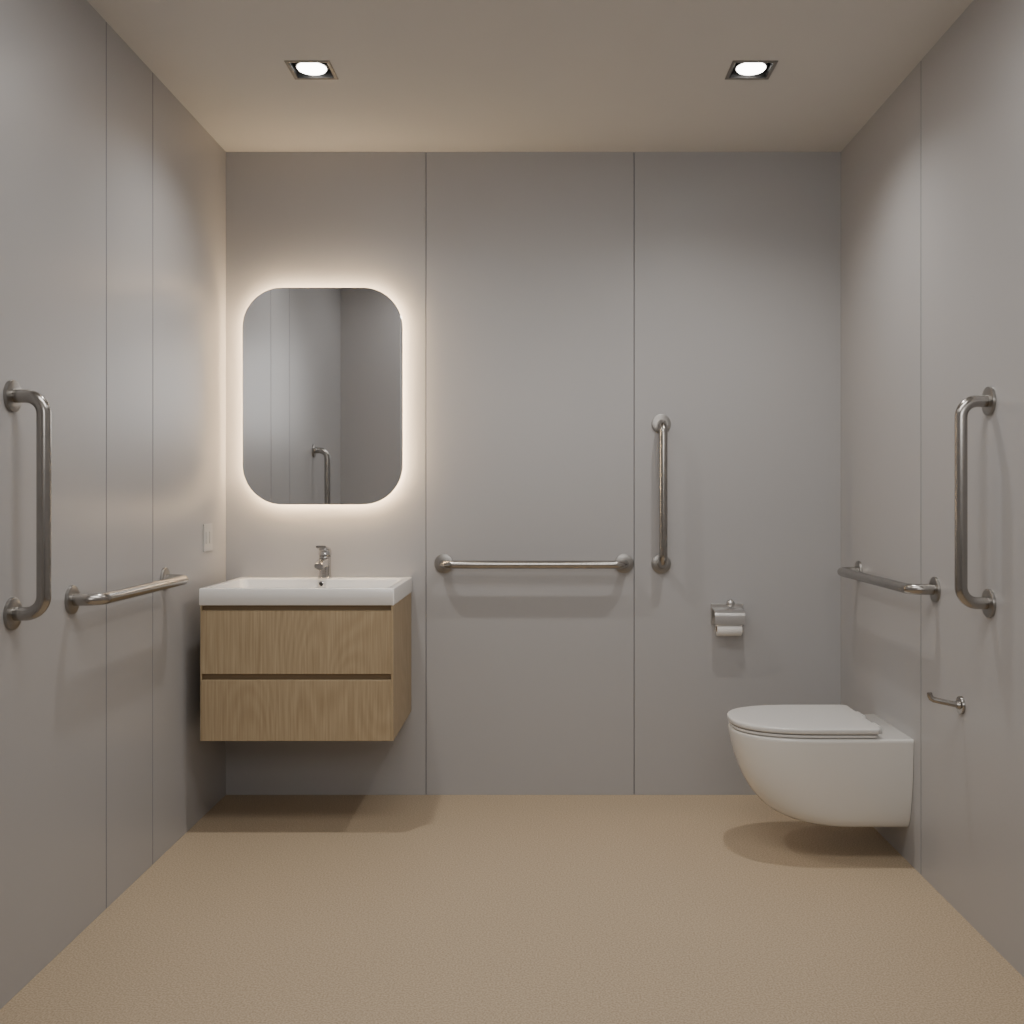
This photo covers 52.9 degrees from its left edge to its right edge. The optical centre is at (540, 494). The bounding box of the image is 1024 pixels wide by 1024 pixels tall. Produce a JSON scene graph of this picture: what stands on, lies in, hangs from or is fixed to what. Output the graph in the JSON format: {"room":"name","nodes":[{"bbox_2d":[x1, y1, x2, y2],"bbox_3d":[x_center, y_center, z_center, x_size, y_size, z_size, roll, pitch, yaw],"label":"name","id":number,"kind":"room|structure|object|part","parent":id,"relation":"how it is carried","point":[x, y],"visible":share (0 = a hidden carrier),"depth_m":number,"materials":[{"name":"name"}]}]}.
{"room":"accessible bathroom","nodes":[
{"label":"accessible bathroom","id":0,"kind":"room"},
{"bbox_2d":[0,0,225,1008],"bbox_3d":[-1.275,-0.084,1.650,0.100,2.500,4.700,0,0,0],"label":"wall","id":1,"kind":"structure","parent":0,"point":[113,194],"depth_m":2.85,"materials":[{"name":"grey paint"}]},
{"bbox_2d":[3,380,50,629],"bbox_3d":[-1.180,0.023,2.380,0.091,0.579,0.075,0,0,0],"label":"grab rail","id":2,"kind":"object","parent":1,"relation":"attached to","point":[14,396],"visible":1,"depth_m":2.37,"materials":[{"name":"metal"}]},
{"bbox_2d":[64,567,188,613],"bbox_3d":[-1.180,0.273,3.013,0.091,0.075,0.737,0,0,0],"label":"grab rail","id":3,"kind":"object","parent":1,"relation":"attached to","point":[73,599],"visible":1,"depth_m":2.78,"materials":[{"name":"metal"}]},
{"bbox_3d":[-1.178,0.273,3.013,0.087,0.032,0.694,0,0,0],"label":"rail","id":4,"kind":"part","parent":3,"relation":"part of","materials":[{"name":"metal"}]},
{"bbox_2d":[203,524,212,551],"bbox_3d":[-1.221,0.156,3.775,0.008,0.100,0.096,0,0,0],"label":"light switch","id":5,"kind":"object","parent":1,"relation":"attached to","point":[207,528],"visible":1,"depth_m":3.76,"materials":[{"name":"white plastic"}]},
{"bbox_2d":[0,795,1023,1023],"bbox_3d":[-0.029,1.216,1.650,2.591,0.100,4.900,0,0,0],"label":"floor","id":6,"kind":"structure","parent":0,"point":[269,909],"depth_m":2.81,"materials":[{"name":"plastic"}]},
{"bbox_2d":[87,0,972,151],"bbox_3d":[-0.029,-1.384,1.650,2.591,0.100,4.900,0,0,0],"label":"ceiling","id":7,"kind":"structure","parent":0,"point":[413,75],"depth_m":3.20,"materials":[{"name":"paint"}]},
{"bbox_2d":[284,61,337,79],"bbox_3d":[-0.719,-1.360,3.228,0.140,0.058,0.140,0,0,0],"label":"recessed light","id":8,"kind":"object","parent":7,"relation":"in","point":[300,70],"visible":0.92,"depth_m":3.23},
{"bbox_2d":[725,61,777,79],"bbox_3d":[0.659,-1.360,3.228,0.140,0.058,0.140,0,0,0],"label":"recessed light","id":9,"kind":"object","parent":7,"relation":"in","point":[738,70],"visible":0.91,"depth_m":3.23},
{"bbox_2d":[226,152,840,794],"bbox_3d":[-0.029,-0.084,4.050,2.391,2.500,0.100,0,0,0],"label":"wall","id":10,"kind":"structure","parent":0,"point":[551,306],"depth_m":4.00,"materials":[{"name":"grey paint"}]},
{"bbox_2d":[200,593,410,740],"bbox_3d":[-0.834,0.609,3.756,0.659,0.463,0.488,0,0,0],"label":"vanity cabinet","id":11,"kind":"object","parent":10,"relation":"attached to","point":[268,672],"visible":0.91,"depth_m":3.51,"materials":[{"name":"brown wood"}]},
{"bbox_3d":[-0.836,0.736,3.522,0.646,0.208,0.019,0,0,0],"label":"drawer","id":12,"kind":"part","parent":11,"relation":"part of","materials":[{"name":"brown wood"}]},
{"bbox_3d":[-0.836,0.503,3.522,0.646,0.216,0.019,0,0,0],"label":"drawer","id":13,"kind":"part","parent":11,"relation":"part of","materials":[{"name":"brown wood"}]},
{"bbox_3d":[-0.836,0.601,3.765,0.647,0.446,0.466,0,0,0],"label":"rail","id":14,"kind":"part","parent":11,"relation":"part of","materials":[{"name":"brown wood"}]},
{"bbox_2d":[199,577,411,604],"bbox_3d":[-0.834,0.348,3.754,0.666,0.058,0.492,0,0,0],"label":"washbasin","id":15,"kind":"object","parent":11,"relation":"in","point":[242,590],"visible":1,"depth_m":3.51,"materials":[{"name":"white ceramic"}]},
{"bbox_2d":[314,546,331,578],"bbox_3d":[-0.828,0.255,3.901,0.055,0.128,0.142,0,0,0],"label":"faucet","id":16,"kind":"object","parent":15,"relation":"on","point":[323,564],"visible":1,"depth_m":3.92,"materials":[{"name":"silver metal"}]},
{"bbox_3d":[-0.828,0.257,3.881,0.036,0.036,0.103,0,0,0],"label":"spout","id":17,"kind":"part","parent":16,"relation":"part of","materials":[{"name":"silver metal"}]},
{"bbox_3d":[-0.828,0.211,3.920,0.049,0.042,0.100,0,0,0],"label":"lever","id":18,"kind":"part","parent":16,"relation":"part of","materials":[{"name":"silver metal"}]},
{"bbox_2d":[242,288,402,504],"bbox_3d":[-0.841,-0.380,3.978,0.617,0.835,0.044,0,0,0],"label":"backlit mirror","id":19,"kind":"object","parent":10,"relation":"attached to","point":[322,368],"visible":1,"depth_m":3.96,"materials":[{"name":"white mirror"}]},
{"bbox_2d":[434,554,633,572],"bbox_3d":[-0.027,0.266,3.955,0.775,0.075,0.091,0,0,0],"label":"grab rail","id":20,"kind":"object","parent":10,"relation":"attached to","point":[443,563],"visible":1,"depth_m":3.91,"materials":[{"name":"metal"}]},
{"bbox_3d":[-0.027,0.266,3.953,0.732,0.032,0.087,0,0,0],"label":"rail","id":21,"kind":"part","parent":20,"relation":"part of","materials":[{"name":"metal"}]},
{"bbox_2d":[652,414,670,573],"bbox_3d":[0.467,-0.004,3.955,0.075,0.619,0.091,0,0,0],"label":"grab rail","id":22,"kind":"object","parent":10,"relation":"attached to","point":[661,423],"visible":1,"depth_m":3.92,"materials":[{"name":"metal"}]},
{"bbox_3d":[0.467,-0.004,3.953,0.032,0.576,0.087,0,0,0],"label":"rail","id":23,"kind":"part","parent":22,"relation":"part of","materials":[{"name":"metal"}]},
{"bbox_2d":[711,599,744,627],"bbox_3d":[0.722,0.458,3.963,0.124,0.106,0.074,0,0,0],"label":"toilet paper holder","id":24,"kind":"object","parent":10,"relation":"attached to","point":[730,613],"visible":1,"depth_m":3.93,"materials":[{"name":"silver metal"}]},
{"bbox_2d":[716,625,741,635],"bbox_3d":[0.722,0.514,3.954,0.095,0.054,0.054,0,0,0],"label":"toilet roll","id":25,"kind":"object","parent":24,"relation":"hanging from","point":[721,630],"visible":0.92,"depth_m":3.93,"materials":[{"name":"paper"}]},
{"bbox_3d":[0.734,0.420,3.982,0.030,0.030,0.022,0,0,0],"label":"knob","id":26,"kind":"part","parent":24,"relation":"part of","materials":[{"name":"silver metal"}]},
{"bbox_2d":[841,0,1023,976],"bbox_3d":[1.216,-0.084,1.650,0.100,2.500,4.700,0,0,0],"label":"wall","id":27,"kind":"structure","parent":0,"point":[932,184],"depth_m":2.98,"materials":[{"name":"grey paint"}]},
{"bbox_2d":[727,705,913,826],"bbox_3d":[0.893,0.894,3.408,0.544,0.327,0.384,0,0,0],"label":"toilet","id":28,"kind":"object","parent":27,"relation":"attached to","point":[826,765],"visible":1,"depth_m":3.24,"materials":[{"name":"white ceramic"}]},
{"bbox_3d":[0.843,0.757,3.408,0.436,0.010,0.374,0,0,0],"label":"seat","id":29,"kind":"part","parent":28,"relation":"part of","materials":[{"name":"white plastic"}]},
{"bbox_3d":[0.845,0.741,3.408,0.447,0.020,0.382,0,0,0],"label":"lid","id":30,"kind":"part","parent":28,"relation":"part of","materials":[{"name":"white plastic"}]},
{"bbox_2d":[837,561,940,601],"bbox_3d":[1.121,0.279,3.403,0.091,0.075,0.805,0,0,0],"label":"grab rail","id":31,"kind":"object","parent":27,"relation":"attached to","point":[933,588],"visible":1,"depth_m":3.15,"materials":[{"name":"metal"}]},
{"bbox_3d":[1.119,0.279,3.403,0.087,0.032,0.762,0,0,0],"label":"rail","id":32,"kind":"part","parent":31,"relation":"part of","materials":[{"name":"metal"}]},
{"bbox_2d":[927,692,965,713],"bbox_3d":[1.120,0.578,2.850,0.092,0.058,0.050,0,0,0],"label":"wall hook","id":33,"kind":"object","parent":27,"relation":"attached to","point":[959,704],"visible":1,"depth_m":2.85,"materials":[{"name":"metal"}]},
{"bbox_2d":[955,387,995,617],"bbox_3d":[1.121,0.018,2.672,0.091,0.600,0.075,0,0,0],"label":"grab rail","id":34,"kind":"object","parent":27,"relation":"attached to","point":[987,400],"visible":1,"depth_m":2.66,"materials":[{"name":"metal"}]}
]}

